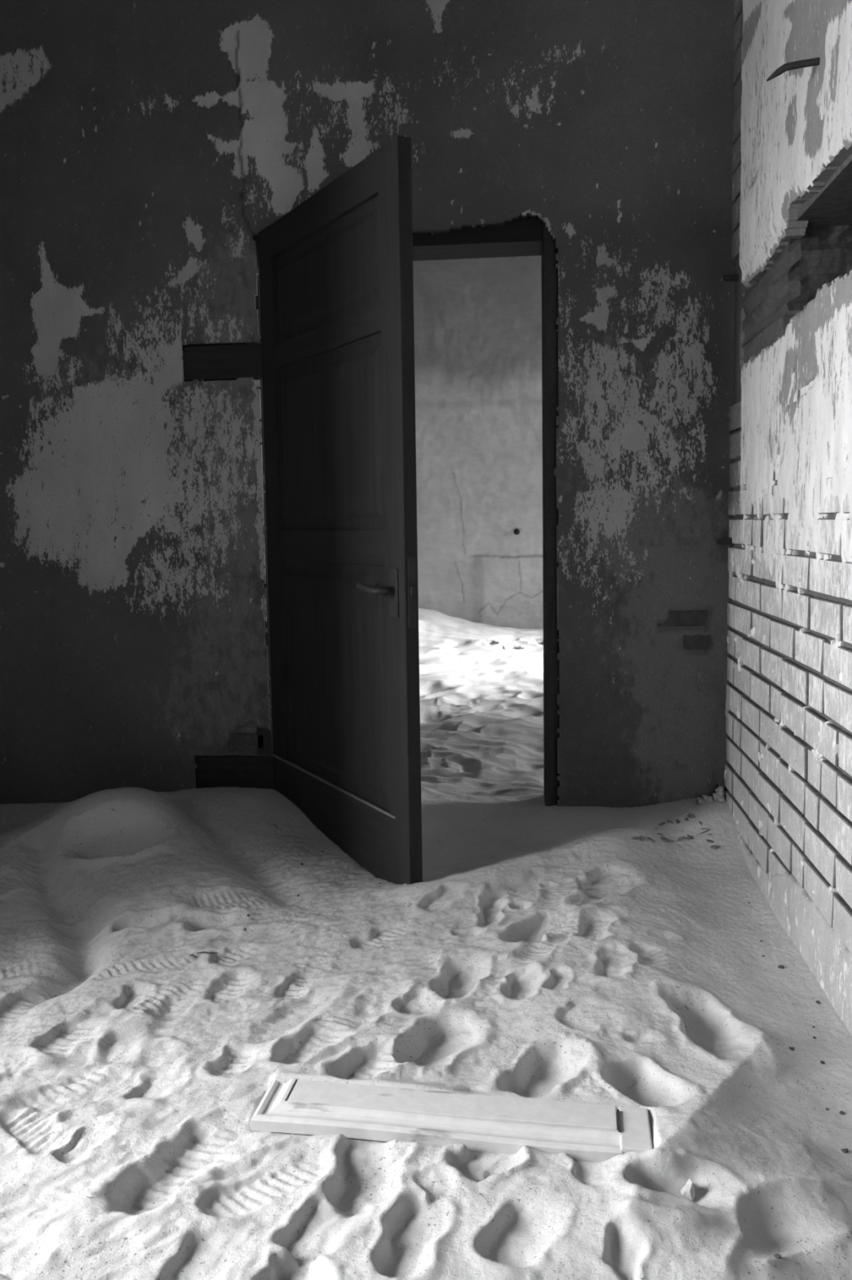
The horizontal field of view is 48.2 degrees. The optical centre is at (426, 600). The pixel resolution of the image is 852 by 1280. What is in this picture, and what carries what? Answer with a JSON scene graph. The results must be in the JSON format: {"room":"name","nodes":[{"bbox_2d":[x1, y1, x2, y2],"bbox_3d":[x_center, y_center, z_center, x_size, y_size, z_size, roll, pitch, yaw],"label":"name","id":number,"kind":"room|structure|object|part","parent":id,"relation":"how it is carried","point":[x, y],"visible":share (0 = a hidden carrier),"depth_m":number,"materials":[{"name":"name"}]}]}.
{"room":"abandoned house room","nodes":[
{"label":"abandoned house room","id":0,"kind":"room"},
{"bbox_2d":[0,0,801,807],"bbox_3d":[2.032,-0.725,3.183,9.200,3.556,0.275,0,5,6],"label":"wall","id":1,"kind":"structure","parent":0,"point":[146,146],"depth_m":3.27,"materials":[{"name":"paint"}]},
{"bbox_2d":[183,344,262,381],"bbox_3d":[-0.707,-0.839,3.363,0.284,0.116,0.076,0,5,6],"label":"block","id":2,"kind":"object","parent":1,"relation":"attached to","point":[217,362],"visible":0.77,"depth_m":3.33,"materials":[{"name":"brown wood"}]},
{"bbox_2d":[196,755,273,789],"bbox_3d":[-0.687,0.623,3.485,0.288,0.123,0.076,0,5,6],"label":"block","id":3,"kind":"object","parent":1,"relation":"attached to","point":[228,771],"visible":0.67,"depth_m":3.45,"materials":[{"name":"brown wood"}]},
{"bbox_2d":[257,134,422,884],"bbox_3d":[-0.318,-0.193,2.936,0.107,2.086,0.969,-4,6,-32],"label":"door","id":4,"kind":"structure","parent":1,"relation":"in","point":[335,270],"depth_m":2.83,"materials":[{"name":"black wood"}]},
{"bbox_3d":[-0.307,-1.179,2.875,0.040,0.109,0.743,-4,6,-32],"label":"rail","id":5,"kind":"part","parent":4,"relation":"part of","materials":[{"name":"black wood"}]},
{"bbox_3d":[-0.302,-0.800,2.907,0.040,0.080,0.743,-4,6,-32],"label":"rail","id":6,"kind":"part","parent":4,"relation":"part of","materials":[{"name":"black wood"}]},
{"bbox_3d":[-0.304,-0.982,2.892,0.028,0.294,0.747,-4,6,-32],"label":"panel","id":7,"kind":"part","parent":4,"relation":"part of","materials":[{"name":"black wood"}]},
{"bbox_3d":[-0.297,-0.491,2.932,0.028,0.548,0.747,-4,6,-32],"label":"panel","id":8,"kind":"part","parent":4,"relation":"part of","materials":[{"name":"black wood"}]},
{"bbox_3d":[-0.292,-0.172,2.959,0.040,0.100,0.743,-4,6,-32],"label":"rail","id":9,"kind":"part","parent":4,"relation":"part of","materials":[{"name":"black wood"}]},
{"bbox_3d":[-0.286,0.229,2.992,0.028,0.713,0.747,-4,6,-32],"label":"panel","id":10,"kind":"part","parent":4,"relation":"part of","materials":[{"name":"black wood"}]},
{"bbox_3d":[-0.279,0.713,3.033,0.040,0.265,0.743,-4,6,-32],"label":"rail","id":11,"kind":"part","parent":4,"relation":"part of","materials":[{"name":"black wood"}]},
{"bbox_3d":[-0.143,-0.036,2.628,0.065,0.032,0.133,-4,6,-32],"label":"lever","id":12,"kind":"part","parent":4,"relation":"part of","materials":[{"name":"metal"}]},
{"bbox_3d":[-0.087,-0.022,2.597,0.006,0.135,0.044,-4,6,-32],"label":"plate","id":13,"kind":"part","parent":4,"relation":"part of","materials":[{"name":"metal"}]},
{"bbox_3d":[-0.037,-0.022,2.562,0.024,0.190,0.003,-4,6,-32],"label":"lock plate","id":14,"kind":"part","parent":4,"relation":"part of","materials":[{"name":"metal"}]},
{"bbox_2d":[245,216,559,806],"bbox_3d":[-0.089,-0.236,3.424,1.134,2.304,0.210,0,5,6],"label":"trim","id":15,"kind":"structure","parent":1,"relation":"attached to","point":[528,237],"depth_m":3.26,"materials":[{"name":"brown wood"}]},
{"bbox_3d":[-0.584,-0.175,3.471,0.056,2.190,0.188,0,5,6],"label":"post","id":16,"kind":"part","parent":15,"relation":"part of","materials":[{"name":"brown wood"}]},
{"bbox_3d":[0.440,-0.191,3.364,0.050,2.210,0.190,0,5,6],"label":"post","id":17,"kind":"part","parent":15,"relation":"part of","materials":[{"name":"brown wood"}]},
{"bbox_2d":[0,608,851,1279],"bbox_3d":[1.911,0.626,2.803,9.420,0.492,9.640,0,5,6],"label":"floor","id":18,"kind":"structure","parent":0,"point":[541,951],"depth_m":1.94,"materials":[{"name":"grey sand"}]},
{"bbox_2d":[196,951,217,954],"bbox_3d":[-0.517,0.832,2.248,0.050,0.005,0.008,-1,5,4],"label":"twig","id":19,"kind":"object","parent":18,"relation":"on","point":[204,952],"visible":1,"depth_m":2.25,"materials":[{"name":"grey wood"}]},
{"bbox_2d":[271,823,278,829],"bbox_3d":[-0.489,0.731,3.082,0.022,0.017,0.019,3,6,37],"label":"pebble","id":20,"kind":"object","parent":18,"relation":"on","point":[274,826],"visible":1,"depth_m":3.08,"materials":[{"name":"stone"}]},
{"bbox_2d":[405,902,412,907],"bbox_3d":[-0.045,0.804,2.514,0.012,0.014,0.017,3,6,37],"label":"pebble","id":21,"kind":"object","parent":18,"relation":"on","point":[409,904],"visible":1,"depth_m":2.51,"materials":[{"name":"stone"}]},
{"bbox_2d":[250,1078,652,1162],"bbox_3d":[0.041,0.890,1.632,0.672,0.036,0.117,0,4,9],"label":"board","id":22,"kind":"object","parent":18,"relation":"on","point":[487,1123],"visible":0.94,"depth_m":1.61,"materials":[{"name":"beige paint"}]},
{"bbox_3d":[-0.268,0.888,1.681,0.046,0.028,0.116,0,4,9],"label":"moulding","id":23,"kind":"part","parent":22,"relation":"part of","materials":[{"name":"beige paint"}]},
{"bbox_3d":[0.011,0.890,1.601,0.623,0.032,0.046,0,4,9],"label":"moulding","id":24,"kind":"part","parent":22,"relation":"part of","materials":[{"name":"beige paint"}]},
{"bbox_2d":[638,835,645,841],"bbox_3d":[0.676,0.745,2.983,0.024,0.018,0.027,-1,5,-2],"label":"flake","id":25,"kind":"object","parent":18,"relation":"on","point":[642,837],"visible":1,"depth_m":2.98,"materials":[{"name":"grey paint"}]},
{"bbox_2d":[647,836,655,843],"bbox_3d":[0.706,0.750,2.989,0.023,0.015,0.028,-2,5,-9],"label":"flake","id":26,"kind":"object","parent":18,"relation":"on","point":[649,838],"visible":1,"depth_m":2.98,"materials":[{"name":"grey paint"}]},
{"bbox_2d":[659,836,671,843],"bbox_3d":[0.760,0.758,3.019,0.036,0.018,0.020,0,5,6],"label":"flake","id":27,"kind":"object","parent":18,"relation":"on","point":[663,838],"visible":1,"depth_m":3.02,"materials":[{"name":"grey paint"}]},
{"bbox_2d":[667,835,677,840],"bbox_3d":[0.787,0.759,3.042,0.025,0.011,0.022,-2,5,-10],"label":"flake","id":28,"kind":"object","parent":18,"relation":"on","point":[668,837],"visible":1,"depth_m":3.04,"materials":[{"name":"paint"}]},
{"bbox_2d":[680,1177,694,1200],"bbox_3d":[0.404,0.913,1.463,0.025,0.053,0.022,-5,6,-40],"label":"stone","id":29,"kind":"object","parent":18,"relation":"on","point":[687,1191],"visible":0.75,"depth_m":1.45,"materials":[{"name":"white stone"}]},
{"bbox_2d":[687,834,693,839],"bbox_3d":[0.850,0.760,3.064,0.021,0.008,0.025,1,5,20],"label":"flake","id":30,"kind":"object","parent":18,"relation":"on","point":[690,837],"visible":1,"depth_m":3.06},
{"bbox_2d":[687,813,695,817],"bbox_3d":[0.882,0.714,3.162,0.028,0.013,0.021,1,5,24],"label":"flake","id":31,"kind":"object","parent":18,"relation":"on","point":[690,815],"visible":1,"depth_m":3.16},
{"bbox_2d":[697,796,706,804],"bbox_3d":[0.940,0.681,3.243,0.031,0.026,0.039,1,5,24],"label":"chunk","id":32,"kind":"object","parent":18,"relation":"on","point":[700,801],"visible":1,"depth_m":3.23,"materials":[{"name":"grey stone"}]},
{"bbox_2d":[702,795,708,800],"bbox_3d":[0.956,0.675,3.253,0.026,0.031,0.031,3,6,38],"label":"chunk","id":33,"kind":"object","parent":18,"relation":"on","point":[704,797],"visible":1,"depth_m":3.24,"materials":[{"name":"grey stone"}]},
{"bbox_2d":[706,796,713,802],"bbox_3d":[0.969,0.677,3.246,0.024,0.020,0.022,3,6,38],"label":"chunk","id":34,"kind":"object","parent":18,"relation":"on","point":[709,799],"visible":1,"depth_m":3.24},
{"bbox_2d":[710,844,720,848],"bbox_3d":[0.916,0.780,3.019,0.021,0.010,0.034,-5,6,-39],"label":"flake","id":35,"kind":"object","parent":18,"relation":"on","point":[714,846],"visible":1,"depth_m":3.01,"materials":[{"name":"grey paint"}]},
{"bbox_2d":[712,792,724,800],"bbox_3d":[0.997,0.672,3.248,0.034,0.032,0.030,-2,5,-10],"label":"chunk","id":36,"kind":"object","parent":18,"relation":"on","point":[716,796],"visible":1,"depth_m":3.24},
{"bbox_2d":[773,1253,781,1258],"bbox_3d":[0.490,0.915,1.328,0.010,0.006,0.008,1,5,26],"label":"pebble","id":37,"kind":"object","parent":18,"relation":"on","point":[776,1255],"visible":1,"depth_m":1.33,"materials":[{"name":"stone"}]},
{"bbox_2d":[841,1148,848,1153],"bbox_3d":[0.711,0.934,1.616,0.010,0.007,0.010,-2,5,-13],"label":"pebble","id":38,"kind":"object","parent":18,"relation":"on","point":[844,1150],"visible":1,"depth_m":1.61,"materials":[{"name":"stone"}]},
{"label":"chunk","id":39,"kind":"object","parent":18,"relation":"on","visible":0},
{"bbox_2d":[715,791,725,796],"bbox_3d":[1.004,0.654,3.247,0.026,0.019,0.036,-2,5,-12],"label":"chunk","id":40,"kind":"object","parent":39,"relation":"on","point":[720,793],"visible":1,"depth_m":3.24,"materials":[{"name":"grey stone"}]},
{"bbox_2d":[717,785,724,791],"bbox_3d":[1.005,0.645,3.246,0.024,0.022,0.030,-5,6,-40],"label":"chunk","id":41,"kind":"object","parent":40,"relation":"on","point":[720,788],"visible":1,"depth_m":3.24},
{"bbox_2d":[718,796,724,801],"bbox_3d":[1.004,0.675,3.250,0.029,0.027,0.033,0,5,8],"label":"chunk","id":42,"kind":"object","parent":39,"relation":"on","point":[720,799],"visible":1,"depth_m":3.23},
{"bbox_2d":[413,255,542,628],"bbox_3d":[2.471,-1.087,7.461,9.200,3.556,0.323,0,5,6],"label":"wall","id":43,"kind":"structure","parent":0,"point":[477,322],"depth_m":7.51,"materials":[{"name":"paint"}]},
{"bbox_2d":[514,528,519,534],"bbox_3d":[0.720,-0.548,7.537,0.048,0.048,0.034,0,5,6],"label":"handle","id":44,"kind":"object","parent":43,"relation":"attached to","point":[517,531],"visible":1,"depth_m":7.53,"materials":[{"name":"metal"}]},
{"bbox_2d":[724,0,851,1036],"bbox_3d":[0.904,-0.491,0.581,0.358,3.556,5.217,0,5,6],"label":"wall","id":45,"kind":"structure","parent":0,"point":[788,772],"depth_m":2.42,"materials":[{"name":"white brick"}]},
{"bbox_2d":[716,537,734,544],"bbox_3d":[1.001,-0.198,3.149,0.076,0.023,0.023,0,5,6],"label":"peg","id":46,"kind":"object","parent":45,"relation":"attached to","point":[723,540],"visible":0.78,"depth_m":3.14,"materials":[{"name":"black wood"}]},
{"bbox_2d":[722,274,738,281],"bbox_3d":[0.994,-1.045,3.078,0.065,0.019,0.019,0,5,6],"label":"peg","id":47,"kind":"object","parent":45,"relation":"attached to","point":[735,277],"visible":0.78,"depth_m":3.07,"materials":[{"name":"black wood"}]},
{"bbox_2d":[766,57,820,81],"bbox_3d":[0.866,-1.204,2.149,0.186,0.044,0.019,0,5,7],"label":"spike","id":48,"kind":"object","parent":45,"relation":"attached to","point":[814,61],"visible":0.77,"depth_m":2.15,"materials":[{"name":"black metal"}]}
]}

